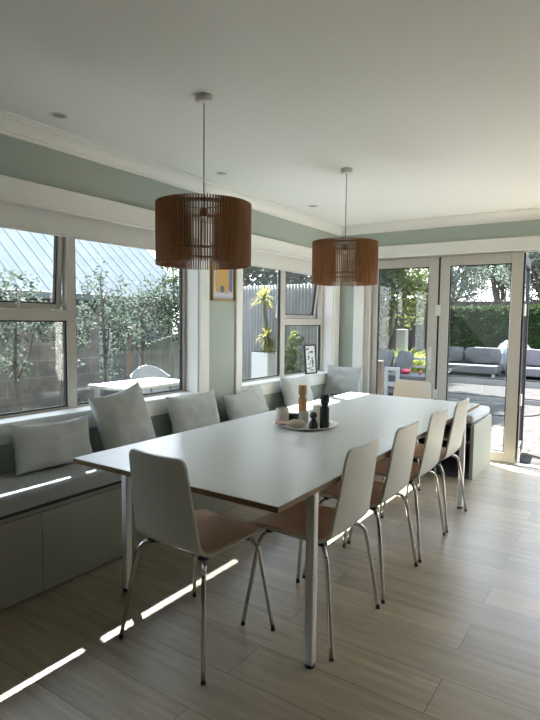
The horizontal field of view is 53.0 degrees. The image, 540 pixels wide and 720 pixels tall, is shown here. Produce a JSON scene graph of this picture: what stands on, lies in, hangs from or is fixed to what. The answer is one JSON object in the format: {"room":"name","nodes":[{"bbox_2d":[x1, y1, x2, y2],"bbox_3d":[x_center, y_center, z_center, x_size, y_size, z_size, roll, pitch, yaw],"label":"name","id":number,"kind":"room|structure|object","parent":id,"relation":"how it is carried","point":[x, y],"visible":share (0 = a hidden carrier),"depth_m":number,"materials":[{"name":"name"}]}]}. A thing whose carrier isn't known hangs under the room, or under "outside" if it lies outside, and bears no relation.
{"room":"dining room","nodes":[
{"label":"dining room","id":0,"kind":"room"},
{"bbox_2d":[0,134,340,474],"bbox_3d":[-1.804,-0.040,2.539,0.200,2.430,9.400,3,5,34],"label":"wall","id":1,"kind":"structure","parent":0,"point":[20,159],"depth_m":3.67,"materials":[{"name":"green paint"}]},
{"bbox_2d":[0,236,201,427],"bbox_3d":[-1.368,-0.320,3.157,0.238,1.332,2.680,3,5,34],"label":"window","id":2,"kind":"structure","parent":1,"relation":"in","point":[64,269],"depth_m":3.39,"materials":[{"name":"beige metal"}]},
{"bbox_2d":[0,201,194,254],"bbox_3d":[-1.312,-0.841,3.086,0.016,0.234,2.620,3,5,34],"label":"roller blind","id":3,"kind":"object","parent":2,"relation":"attached to","point":[12,216],"visible":0.47,"depth_m":3.26,"materials":[{"name":"fabric"}]},
{"bbox_2d":[0,375,326,444],"bbox_3d":[-1.786,0.444,2.414,0.018,0.093,9.160,3,5,34],"label":"trim","id":4,"kind":"structure","parent":1,"relation":"attached to","point":[154,409],"depth_m":3.83,"materials":[{"name":"white paint"}]},
{"bbox_2d":[0,174,340,266],"bbox_3d":[-1.749,-0.871,2.327,0.045,0.132,9.200,3,5,34],"label":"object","id":5,"kind":"structure","parent":1,"relation":"attached to","point":[12,190],"depth_m":3.33,"materials":[{"name":"white paint"}]},
{"bbox_2d":[0,109,344,235],"bbox_3d":[-1.723,-1.195,2.289,0.098,0.088,9.200,3,5,34],"label":"trim","id":6,"kind":"structure","parent":1,"relation":"attached to","point":[13,125],"depth_m":3.53,"materials":[{"name":"white paint"}]},
{"bbox_2d":[210,261,235,301],"bbox_3d":[-0.378,-0.637,4.408,0.030,0.314,0.304,3,5,34],"label":"framed picture","id":7,"kind":"object","parent":1,"relation":"attached to","point":[222,282],"visible":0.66,"depth_m":4.41,"materials":[{"name":"brown"}]},
{"bbox_2d":[199,240,339,393],"bbox_3d":[0.119,-0.347,5.188,0.020,1.309,2.385,3,5,34],"label":"trim","id":8,"kind":"structure","parent":1,"relation":"attached to","point":[203,274],"depth_m":4.56,"materials":[{"name":"white paint"}]},
{"bbox_2d":[251,250,311,274],"bbox_3d":[0.207,-0.988,5.343,0.016,0.234,1.700,3,5,34],"label":"roller blind","id":9,"kind":"object","parent":1,"relation":"attached to","point":[258,259],"visible":0.39,"depth_m":5.19,"materials":[{"name":"fabric"}]},
{"bbox_2d":[241,270,333,388],"bbox_3d":[0.139,-0.469,5.423,0.268,1.332,1.760,3,5,34],"label":"window","id":10,"kind":"structure","parent":1,"relation":"in","point":[325,294],"depth_m":5.88,"materials":[{"name":"beige metal"}]},
{"bbox_2d":[303,344,316,373],"bbox_3d":[0.435,-0.009,5.823,0.047,0.315,0.196,4,6,42],"label":"framed print","id":11,"kind":"object","parent":10,"relation":"on","point":[310,360],"visible":1,"depth_m":5.82,"materials":[{"name":"black plastic"}]},
{"bbox_2d":[0,0,539,225],"bbox_3d":[0.774,-1.164,0.610,6.510,0.150,9.600,3,5,34],"label":"ceiling","id":12,"kind":"structure","parent":0,"point":[433,106],"depth_m":2.48,"materials":[{"name":"white paint"}]},
{"bbox_2d":[49,112,69,119],"bbox_3d":[-1.095,-1.268,2.814,0.100,0.004,0.100,3,5,34],"label":"recessed light","id":13,"kind":"object","parent":12,"relation":"in","point":[57,115],"visible":1,"depth_m":2.81,"materials":[{"name":"white plastic"}]},
{"bbox_2d":[155,93,251,269],"bbox_3d":[-0.315,-0.849,2.577,0.456,0.790,0.456,3,5,34],"label":"pendant lamp","id":14,"kind":"object","parent":12,"relation":"hanging from","point":[231,219],"visible":1,"depth_m":2.42,"materials":[{"name":"brown wood"}]},
{"bbox_2d":[215,171,228,174],"bbox_3d":[-0.346,-1.338,3.882,0.100,0.004,0.100,3,5,34],"label":"recessed light","id":15,"kind":"object","parent":12,"relation":"in","point":[218,172],"visible":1,"depth_m":3.88,"materials":[{"name":"grey metal"}]},
{"bbox_2d":[312,167,378,285],"bbox_3d":[0.525,-0.926,3.763,0.456,0.790,0.456,3,5,33],"label":"pendant lamp","id":16,"kind":"object","parent":12,"relation":"hanging from","point":[324,252],"visible":1,"depth_m":3.61,"materials":[{"name":"brown wood"}]},
{"bbox_2d":[0,462,539,719],"bbox_3d":[0.725,1.396,0.768,6.510,0.120,9.530,3,5,34],"label":"floor","id":17,"kind":"structure","parent":0,"point":[455,635],"depth_m":2.42,"materials":[{"name":"brown wood"}]},
{"bbox_2d":[0,480,237,610],"bbox_3d":[-1.521,0.960,2.493,0.415,0.447,7.330,3,5,34],"label":"storage bench","id":18,"kind":"object","parent":17,"relation":"on","point":[43,547],"visible":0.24,"depth_m":2.79,"materials":[{"name":"grey paint"}]},
{"bbox_2d":[0,410,272,516],"bbox_3d":[-0.540,0.597,3.925,0.400,0.090,3.796,3,5,34],"label":"seat pad","id":19,"kind":"object","parent":18,"relation":"on","point":[25,491],"visible":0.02,"depth_m":2.81,"materials":[{"name":"grey fabric"}]},
{"bbox_2d":[9,415,92,475],"bbox_3d":[-1.224,0.472,3.066,0.161,0.282,0.514,3,5,27],"label":"cushion","id":20,"kind":"object","parent":19,"relation":"on","point":[38,446],"visible":0.93,"depth_m":2.98,"materials":[{"name":"grey fabric"}]},
{"bbox_2d":[87,382,155,450],"bbox_3d":[-0.931,0.385,3.446,0.198,0.465,0.482,3,5,32],"label":"cushion","id":21,"kind":"object","parent":19,"relation":"on","point":[122,418],"visible":0.8,"depth_m":3.36,"materials":[{"name":"grey fabric"}]},
{"bbox_2d":[166,389,219,433],"bbox_3d":[-0.559,0.406,4.036,0.166,0.319,0.532,3,5,32],"label":"cushion","id":22,"kind":"object","parent":19,"relation":"on","point":[187,413],"visible":0.79,"depth_m":3.94,"materials":[{"name":"grey fabric"}]},
{"bbox_2d":[222,385,268,420],"bbox_3d":[-0.196,0.395,4.582,0.176,0.318,0.574,3,5,31],"label":"cushion","id":23,"kind":"object","parent":19,"relation":"on","point":[251,402],"visible":0.66,"depth_m":4.48,"materials":[{"name":"grey fabric"}]},
{"bbox_2d":[280,375,313,406],"bbox_3d":[0.268,0.318,5.237,0.188,0.348,0.496,4,6,41],"label":"cushion","id":24,"kind":"object","parent":19,"relation":"on","point":[289,386],"visible":0.64,"depth_m":5.08,"materials":[{"name":"grey fabric"}]},
{"bbox_2d":[119,448,274,685],"bbox_3d":[-0.313,0.780,2.347,0.506,0.855,0.512,4,5,36],"label":"dining chair","id":25,"kind":"object","parent":17,"relation":"on","point":[163,506],"visible":1,"depth_m":2.17,"materials":[{"name":"grey plastic"}]},
{"bbox_2d":[73,392,479,668],"bbox_3d":[0.375,0.767,3.413,1.123,0.740,2.930,3,5,34],"label":"dining table","id":26,"kind":"object","parent":17,"relation":"on","point":[252,461],"visible":0.84,"depth_m":2.67,"materials":[{"name":"white laminate"}]},
{"bbox_2d":[273,417,337,429],"bbox_3d":[0.216,0.393,3.321,0.397,0.018,0.397,3,5,34],"label":"serving tray","id":27,"kind":"object","parent":26,"relation":"on","point":[333,423],"visible":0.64,"depth_m":3.24,"materials":[{"name":"white ceramic"}]},
{"bbox_2d":[274,421,286,424],"bbox_3d":[0.069,0.387,3.301,0.088,0.014,0.088,3,5,34],"label":"dish","id":28,"kind":"object","parent":27,"relation":"on","point":[275,422],"visible":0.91,"depth_m":3.31,"materials":[{"name":"pink ceramic"}]},
{"bbox_2d":[276,407,288,421],"bbox_3d":[0.079,0.343,3.395,0.082,0.088,0.082,3,5,34],"label":"candle jar","id":29,"kind":"object","parent":27,"relation":"on","point":[282,413],"visible":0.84,"depth_m":3.36,"materials":[{"name":"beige glass"}]},
{"bbox_2d":[289,413,298,419],"bbox_3d":[0.147,0.362,3.440,0.074,0.046,0.074,3,5,34],"label":"tin","id":30,"kind":"object","parent":27,"relation":"on","point":[291,415],"visible":0.61,"depth_m":3.41,"materials":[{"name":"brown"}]},
{"bbox_2d":[287,419,305,426],"bbox_3d":[0.160,0.378,3.231,0.116,0.046,0.084,1,4,-1],"label":"soap","id":31,"kind":"object","parent":27,"relation":"on","point":[294,422],"visible":1,"depth_m":3.20,"materials":[{"name":"beige"}]},
{"bbox_2d":[298,385,306,412],"bbox_3d":[0.210,0.272,3.476,0.056,0.222,0.056,3,5,34],"label":"pepper mill","id":32,"kind":"object","parent":27,"relation":"on","point":[302,390],"visible":0.89,"depth_m":3.45,"materials":[{"name":"brown wood"}]},
{"bbox_2d":[299,411,308,422],"bbox_3d":[0.209,0.357,3.371,0.061,0.066,0.061,3,5,34],"label":"cup","id":33,"kind":"object","parent":27,"relation":"on","point":[303,415],"visible":0.66,"depth_m":3.35,"materials":[{"name":"grey ceramic"}]},
{"bbox_2d":[308,412,317,428],"bbox_3d":[0.255,0.355,3.181,0.057,0.100,0.057,3,5,34],"label":"salt shaker","id":34,"kind":"object","parent":27,"relation":"on","point":[313,424],"visible":0.98,"depth_m":3.16,"materials":[{"name":"black wood"}]},
{"bbox_2d":[320,394,329,427],"bbox_3d":[0.322,0.302,3.194,0.056,0.205,0.056,3,5,34],"label":"pepper mill","id":35,"kind":"object","parent":27,"relation":"on","point":[324,398],"visible":0.99,"depth_m":3.17,"materials":[{"name":"black wood"}]},
{"bbox_3d":[0.312,0.390,3.359,0.132,0.006,0.132,3,5,34],"label":"coaster","id":36,"kind":"object","parent":27,"relation":"on","visible":0},
{"bbox_2d":[313,404,321,423],"bbox_3d":[0.312,0.333,3.354,0.098,0.109,0.098,3,5,34],"label":"pillar candle","id":37,"kind":"object","parent":36,"relation":"on","point":[316,407],"visible":0.43,"depth_m":3.31,"materials":[{"name":"beige wax"}]},
{"bbox_2d":[241,438,379,660],"bbox_3d":[0.206,0.775,2.503,0.512,0.855,0.506,3,5,34],"label":"dining chair","id":38,"kind":"object","parent":17,"relation":"on","point":[356,484],"visible":0.9,"depth_m":2.39,"materials":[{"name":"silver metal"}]},
{"bbox_2d":[302,420,418,603],"bbox_3d":[0.512,0.745,2.958,0.512,0.855,0.506,3,5,34],"label":"dining chair","id":39,"kind":"object","parent":17,"relation":"on","point":[403,447],"visible":0.63,"depth_m":2.79,"materials":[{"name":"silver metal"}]},
{"bbox_2d":[347,407,447,562],"bbox_3d":[0.820,0.715,3.416,0.512,0.855,0.506,3,5,34],"label":"dining chair","id":40,"kind":"object","parent":17,"relation":"on","point":[430,454],"visible":0.63,"depth_m":3.25,"materials":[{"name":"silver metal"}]},
{"bbox_2d":[393,379,436,490],"bbox_3d":[1.156,0.622,4.737,0.506,0.855,0.512,3,5,34],"label":"dining chair","id":41,"kind":"object","parent":17,"relation":"on","point":[402,388],"visible":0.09,"depth_m":4.89,"materials":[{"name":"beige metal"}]},
{"bbox_2d":[381,398,469,532],"bbox_3d":[1.120,0.686,3.861,0.512,0.855,0.506,3,5,34],"label":"dining chair","id":42,"kind":"object","parent":17,"relation":"on","point":[454,442],"visible":0.56,"depth_m":3.69,"materials":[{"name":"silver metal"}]},
{"bbox_2d":[386,414,491,479],"bbox_3d":[1.286,0.753,5.473,1.650,0.490,0.700,3,5,34],"label":"bench","id":43,"kind":"object","parent":17,"relation":"on","point":[478,433],"visible":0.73,"depth_m":5.01,"materials":[{"name":"grey paint"}]},
{"bbox_2d":[313,395,489,423],"bbox_3d":[1.286,0.466,5.448,1.630,0.084,0.690,3,5,34],"label":"seat pad","id":44,"kind":"object","parent":43,"relation":"on","point":[481,411],"visible":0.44,"depth_m":4.92,"materials":[{"name":"grey fabric"}]},
{"bbox_2d":[324,364,362,394],"bbox_3d":[0.792,0.226,5.867,0.432,0.342,0.157,4,5,35],"label":"cushion","id":45,"kind":"object","parent":44,"relation":"on","point":[340,380],"visible":0.81,"depth_m":5.81,"materials":[{"name":"grey fabric"}]},
{"bbox_2d":[422,426,470,443],"bbox_3d":[1.297,0.677,5.484,1.588,0.020,0.619,3,5,34],"label":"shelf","id":46,"kind":"object","parent":43,"relation":"attached to","point":[447,428],"depth_m":5.10,"materials":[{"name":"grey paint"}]},
{"bbox_2d":[338,219,539,386],"bbox_3d":[3.379,-0.132,4.598,6.110,2.430,0.200,3,5,34],"label":"wall","id":47,"kind":"structure","parent":0,"point":[526,227],"depth_m":5.66,"materials":[{"name":"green paint"}]},
{"bbox_2d":[352,286,364,392],"bbox_3d":[3.026,0.038,4.708,5.042,2.066,0.030,3,5,34],"label":"trim","id":48,"kind":"structure","parent":47,"relation":"attached to","point":[358,311],"depth_m":6.04,"materials":[{"name":"white paint"}]},
{"bbox_2d":[370,257,440,399],"bbox_3d":[1.445,-0.063,5.848,0.758,2.050,0.103,3,5,34],"label":"door","id":49,"kind":"structure","parent":47,"relation":"in","point":[433,263],"depth_m":5.69,"materials":[{"name":"beige metal"}]},
{"bbox_2d":[341,207,539,235],"bbox_3d":[3.309,-1.292,4.389,6.110,0.088,0.098,3,5,34],"label":"trim","id":50,"kind":"structure","parent":47,"relation":"attached to","point":[531,213],"depth_m":5.42,"materials":[{"name":"white paint"}]},
{"bbox_2d":[342,235,539,259],"bbox_3d":[3.335,-1.035,4.424,6.080,0.124,0.040,3,5,34],"label":"trim","id":51,"kind":"structure","parent":47,"relation":"attached to","point":[526,242],"depth_m":5.38,"materials":[{"name":"white paint"}]},
{"bbox_2d":[362,249,539,468],"bbox_3d":[3.071,0.040,4.774,4.800,2.115,0.130,3,5,34],"label":"trim","id":52,"kind":"structure","parent":47,"relation":"attached to","point":[368,289],"depth_m":6.01,"materials":[{"name":"beige metal"}]},
{"bbox_2d":[436,252,526,463],"bbox_3d":[2.103,-0.025,5.437,0.819,2.050,0.054,3,5,34],"label":"door","id":53,"kind":"structure","parent":47,"relation":"in","point":[510,452],"depth_m":5.28,"materials":[{"name":"beige metal"}]},
{"bbox_2d":[516,255,530,461],"bbox_3d":[2.599,-0.030,5.585,0.044,2.050,0.720,3,5,29],"label":"door","id":54,"kind":"structure","parent":47,"relation":"in","point":[528,264],"depth_m":5.79,"materials":[{"name":"black"}]},
{"bbox_2d":[383,377,539,405],"bbox_3d":[7.386,0.765,8.588,15.200,0.219,1.820,3,5,34],"label":"terrace riser","id":55,"kind":"object","parent":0,"point":[450,379],"depth_m":11.00,"materials":[{"name":"grey concrete"}]},
{"bbox_2d":[383,382,539,400],"bbox_3d":[8.220,0.982,8.053,13.200,0.315,1.799,3,5,34],"label":"step","id":56,"kind":"structure","parent":0,"point":[533,394],"depth_m":10.55,"materials":[{"name":"concrete"}]},
{"bbox_2d":[388,346,425,372],"bbox_3d":[2.930,0.096,11.581,1.748,0.808,1.869,0,4,-9],"label":"ornamental grass","id":57,"kind":"object","parent":56,"relation":"on","point":[415,362],"depth_m":11.34,"materials":[{"name":"green plant"}]},
{"bbox_2d":[414,351,451,372],"bbox_3d":[3.299,0.104,12.079,1.657,0.727,1.614,-2,5,-30],"label":"ornamental grass","id":58,"kind":"object","parent":56,"relation":"on","point":[417,351],"depth_m":11.85,"materials":[{"name":"plant"}]},
{"bbox_2d":[447,398,539,465],"bbox_3d":[6.964,1.235,5.072,11.950,0.215,4.565,3,5,34],"label":"deck","id":59,"kind":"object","parent":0,"point":[530,452],"depth_m":6.86,"materials":[{"name":"white wood"}]},
{"bbox_2d":[377,360,383,394],"bbox_3d":[1.350,0.474,6.728,0.095,0.935,0.080,3,5,34],"label":"timber post","id":60,"kind":"object","parent":59,"relation":"on","point":[380,363],"visible":0.24,"depth_m":6.67,"materials":[{"name":"wood"}]},
{"bbox_2d":[476,403,539,416],"bbox_3d":[3.744,0.809,8.820,1.240,0.015,1.240,3,5,34],"label":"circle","id":61,"kind":"object","parent":59,"relation":"on","point":[495,409],"visible":0.43,"depth_m":8.71,"materials":[{"name":"concrete"}]},
{"bbox_2d":[448,372,539,382],"bbox_3d":[8.840,0.716,10.757,15.200,0.465,3.399,3,5,34],"label":"terrace","id":62,"kind":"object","parent":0,"point":[502,376],"depth_m":11.80,"materials":[{"name":"concrete"}]},
{"bbox_2d":[379,299,426,360],"bbox_3d":[3.483,-0.426,13.720,1.700,2.210,0.060,3,5,34],"label":"screen","id":63,"kind":"object","parent":62,"relation":"on","point":[417,335],"visible":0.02,"depth_m":13.60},
{"bbox_2d":[424,353,503,376],"bbox_3d":[4.369,0.068,12.298,1.600,0.500,0.760,3,5,34],"label":"outdoor sofa","id":64,"kind":"object","parent":62,"relation":"on","point":[461,367],"visible":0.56,"depth_m":11.88,"materials":[{"name":"fabric"}]},
{"bbox_2d":[449,346,464,361],"bbox_3d":[4.141,-0.140,12.658,0.794,0.385,0.291,4,5,35],"label":"cushion","id":65,"kind":"object","parent":64,"relation":"on","point":[456,354],"visible":0.56,"depth_m":12.44,"materials":[{"name":"fabric"}]},
{"bbox_2d":[465,347,500,363],"bbox_3d":[4.805,-0.098,12.221,0.782,0.382,0.287,4,5,35],"label":"cushion","id":66,"kind":"object","parent":64,"relation":"on","point":[478,355],"visible":0.98,"depth_m":12.10,"materials":[{"name":"fabric"}]},
{"bbox_2d":[449,303,539,372],"bbox_3d":[8.550,-0.327,10.964,10.018,1.756,0.838,3,5,34],"label":"clipped hedge","id":67,"kind":"object","parent":62,"relation":"on","point":[485,326],"visible":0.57,"depth_m":12.94,"materials":[{"name":"green plant"}]},
{"bbox_2d":[451,301,539,308],"bbox_3d":[12.965,-0.051,9.650,21.200,2.150,0.050,3,5,34],"label":"fence","id":68,"kind":"object","parent":62,"relation":"on","point":[481,303],"visible":0.02,"depth_m":14.38,"materials":[{"name":"grey wood"}]},
{"bbox_2d":[497,340,530,372],"bbox_3d":[5.512,-0.079,12.235,0.789,0.827,0.558,3,5,34],"label":"bean bag","id":69,"kind":"object","parent":62,"relation":"on","point":[503,346],"visible":0.15,"depth_m":12.15,"materials":[{"name":"grey fabric"}]},
{"bbox_2d":[526,366,539,376],"bbox_3d":[5.988,0.166,11.215,1.700,0.500,0.760,3,5,34],"label":"outdoor sofa","id":70,"kind":"object","parent":62,"relation":"on","point":[531,371],"visible":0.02,"depth_m":11.16,"materials":[{"name":"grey fabric"}]},
{"bbox_2d":[526,349,539,366],"bbox_3d":[5.739,-0.043,11.590,0.844,0.384,0.290,3,5,34],"label":"cushion","id":71,"kind":"object","parent":70,"relation":"on","point":[533,355],"visible":0.44,"depth_m":11.53,"materials":[{"name":"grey fabric"}]},
{"bbox_3d":[-2.830,1.252,3.634,2.589,0.170,8.730,3,5,34],"label":"path","id":72,"kind":"object","parent":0,"visible":0},
{"bbox_2d":[0,269,62,410],"bbox_3d":[-2.716,0.117,5.772,0.566,2.150,1.265,3,5,34],"label":"shrub","id":73,"kind":"object","parent":72,"relation":"on","point":[6,284],"visible":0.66,"depth_m":5.82,"materials":[{"name":"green plant"}]},
{"bbox_2d":[35,300,96,404],"bbox_3d":[-2.355,0.223,6.364,0.495,1.861,0.778,5,6,43],"label":"shrub","id":74,"kind":"object","parent":72,"relation":"on","point":[86,317],"visible":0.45,"depth_m":6.36,"materials":[{"name":"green plant"}]},
{"bbox_2d":[88,377,178,396],"bbox_3d":[-1.640,0.612,6.877,0.660,0.660,1.100,3,5,34],"label":"outdoor table","id":75,"kind":"object","parent":72,"relation":"on","point":[151,383],"visible":0.44,"depth_m":6.70,"materials":[{"name":"grey paint"}]},
{"bbox_3d":[11.130,0.722,16.700,80.000,0.340,80.000,3,5,34],"label":"ground","id":76,"kind":"structure","parent":0,"visible":0},
{"bbox_2d":[0,315,99,413],"bbox_3d":[-4.396,0.424,4.767,0.150,1.720,6.950,3,5,34],"label":"wall","id":77,"kind":"structure","parent":76,"relation":"on","point":[41,389],"depth_m":6.87,"materials":[{"name":"grey concrete"}]},
{"bbox_2d":[0,227,178,395],"bbox_3d":[-8.448,-2.148,8.931,6.440,6.153,14.210,3,5,34],"label":"neighbouring roof","id":78,"kind":"object","parent":76,"relation":"on","point":[20,251],"visible":0.23,"depth_m":11.46,"materials":[{"name":"grey metal"}]},
{"bbox_2d":[80,261,143,395],"bbox_3d":[-2.362,-0.248,8.174,0.565,2.535,1.154,3,5,34],"label":"shrub","id":79,"kind":"object","parent":76,"relation":"on","point":[122,324],"visible":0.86,"depth_m":8.04,"materials":[{"name":"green plant"}]},
{"bbox_2d":[126,327,133,379],"bbox_3d":[-2.250,0.225,8.730,0.090,1.510,0.090,3,5,34],"label":"timber post","id":80,"kind":"object","parent":76,"relation":"on","point":[129,358],"visible":0.43,"depth_m":8.67,"materials":[{"name":"wood"}]},
{"bbox_2d":[101,274,178,365],"bbox_3d":[-2.232,-0.347,9.791,0.817,2.500,1.930,3,5,34],"label":"shrub","id":81,"kind":"object","parent":76,"relation":"on","point":[153,312],"visible":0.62,"depth_m":9.70,"materials":[{"name":"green plant"}]},
{"bbox_2d":[130,365,170,393],"bbox_3d":[-1.807,0.561,8.262,0.630,0.922,0.625,-1,5,-26],"label":"outdoor chair","id":82,"kind":"object","parent":76,"relation":"on","point":[145,371],"visible":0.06,"depth_m":8.49,"materials":[{"name":"grey paint"}]},
{"bbox_2d":[139,335,178,389],"bbox_3d":[-2.179,0.110,11.157,0.040,1.387,1.344,3,5,34],"label":"fence","id":83,"kind":"object","parent":76,"relation":"on","point":[163,355],"visible":0.26,"depth_m":11.15,"materials":[{"name":"grey wood"}]},
{"bbox_2d":[153,267,178,376],"bbox_3d":[-1.417,-0.573,10.428,1.085,2.877,2.037,3,5,34],"label":"tree","id":84,"kind":"object","parent":76,"relation":"on","point":[175,279],"visible":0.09,"depth_m":9.86,"materials":[{"name":"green plant"}]},
{"bbox_2d":[251,351,276,377],"bbox_3d":[-0.084,0.459,8.126,0.290,1.180,0.290,3,5,34],"label":"planter","id":85,"kind":"object","parent":76,"relation":"on","point":[262,365],"visible":0.31,"depth_m":7.98,"materials":[{"name":"grey"}]},
{"bbox_2d":[250,286,276,354],"bbox_3d":[-0.063,-0.583,8.067,0.576,1.085,0.543,3,5,34],"label":"yucca","id":86,"kind":"object","parent":85,"relation":"in","point":[267,345],"visible":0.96,"depth_m":8.00,"materials":[{"name":"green plant"}]},
{"bbox_2d":[243,266,303,285],"bbox_3d":[-0.440,-1.156,11.855,2.772,3.865,2.207,3,5,34],"label":"tree","id":87,"kind":"object","parent":76,"relation":"on","point":[253,273],"visible":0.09,"depth_m":11.52,"materials":[{"name":"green plant"}]},
{"bbox_2d":[242,284,317,379],"bbox_3d":[-0.082,-0.080,8.564,2.944,2.190,0.038,3,5,34],"label":"corrugated fence","id":88,"kind":"object","parent":76,"relation":"on","point":[298,297],"visible":0.16,"depth_m":8.44,"materials":[{"name":"metal"}]},
{"bbox_2d":[284,326,306,373],"bbox_3d":[0.302,0.298,7.774,0.417,1.562,0.393,-3,5,-39],"label":"shrub","id":89,"kind":"object","parent":76,"relation":"on","point":[292,366],"visible":0.7,"depth_m":7.72,"materials":[{"name":"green plant"}]},
{"bbox_2d":[261,268,398,302],"bbox_3d":[1.366,-1.124,11.446,2.887,3.901,2.503,3,5,34],"label":"tree","id":90,"kind":"object","parent":76,"relation":"on","point":[308,278],"visible":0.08,"depth_m":10.99,"materials":[{"name":"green plant"}]},
{"bbox_2d":[396,329,407,354],"bbox_3d":[2.925,0.057,12.038,0.210,1.480,0.200,3,5,34],"label":"plinth","id":91,"kind":"object","parent":76,"relation":"on","point":[401,334],"visible":0.44,"depth_m":11.92,"materials":[{"name":"grey concrete"}]},
{"bbox_2d":[379,268,428,349],"bbox_3d":[2.158,-0.805,11.264,2.360,3.320,1.734,3,5,34],"label":"tree","id":92,"kind":"object","parent":76,"relation":"on","point":[406,285],"visible":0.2,"depth_m":11.06,"materials":[{"name":"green plant"}]},
{"bbox_2d":[384,357,448,398],"bbox_3d":[2.487,0.462,9.860,1.340,0.980,0.830,3,5,26],"label":"lounge","id":93,"kind":"object","parent":76,"relation":"on","point":[390,376],"visible":0.4,"depth_m":9.59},
{"bbox_2d":[378,349,393,368],"bbox_3d":[2.164,0.009,10.236,0.355,0.419,0.269,3,5,24],"label":"cushion","id":94,"kind":"object","parent":93,"relation":"on","point":[387,356],"visible":0.52,"depth_m":10.14,"materials":[{"name":"fabric"}]},
{"bbox_2d":[394,350,413,370],"bbox_3d":[2.495,0.030,10.074,0.348,0.432,0.270,3,5,26],"label":"cushion","id":95,"kind":"object","parent":93,"relation":"on","point":[404,359],"visible":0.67,"depth_m":9.98,"materials":[{"name":"fabric"}]},
{"bbox_2d":[400,368,410,373],"bbox_3d":[2.437,0.206,9.754,0.195,0.109,0.134,2,4,14],"label":"toy","id":96,"kind":"object","parent":93,"relation":"on","point":[405,370],"visible":0.98,"depth_m":9.71,"materials":[{"name":"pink plastic"}]},
{"bbox_2d":[402,265,493,301],"bbox_3d":[6.021,-2.995,18.701,3.756,6.699,2.566,4,5,40],"label":"tree","id":97,"kind":"object","parent":76,"relation":"on","point":[468,271],"visible":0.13,"depth_m":18.07,"materials":[{"name":"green plant"}]},
{"bbox_2d":[461,256,534,301],"bbox_3d":[8.879,-3.243,20.457,4.002,7.004,2.918,3,5,31],"label":"tree","id":98,"kind":"object","parent":76,"relation":"on","point":[498,295],"visible":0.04,"depth_m":20.37,"materials":[{"name":"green plant"}]},
{"bbox_2d":[491,251,539,300],"bbox_3d":[8.949,-2.855,17.314,3.768,6.688,2.670,4,5,36],"label":"tree","id":99,"kind":"object","parent":76,"relation":"on","point":[535,256],"visible":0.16,"depth_m":17.47,"materials":[{"name":"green plant"}]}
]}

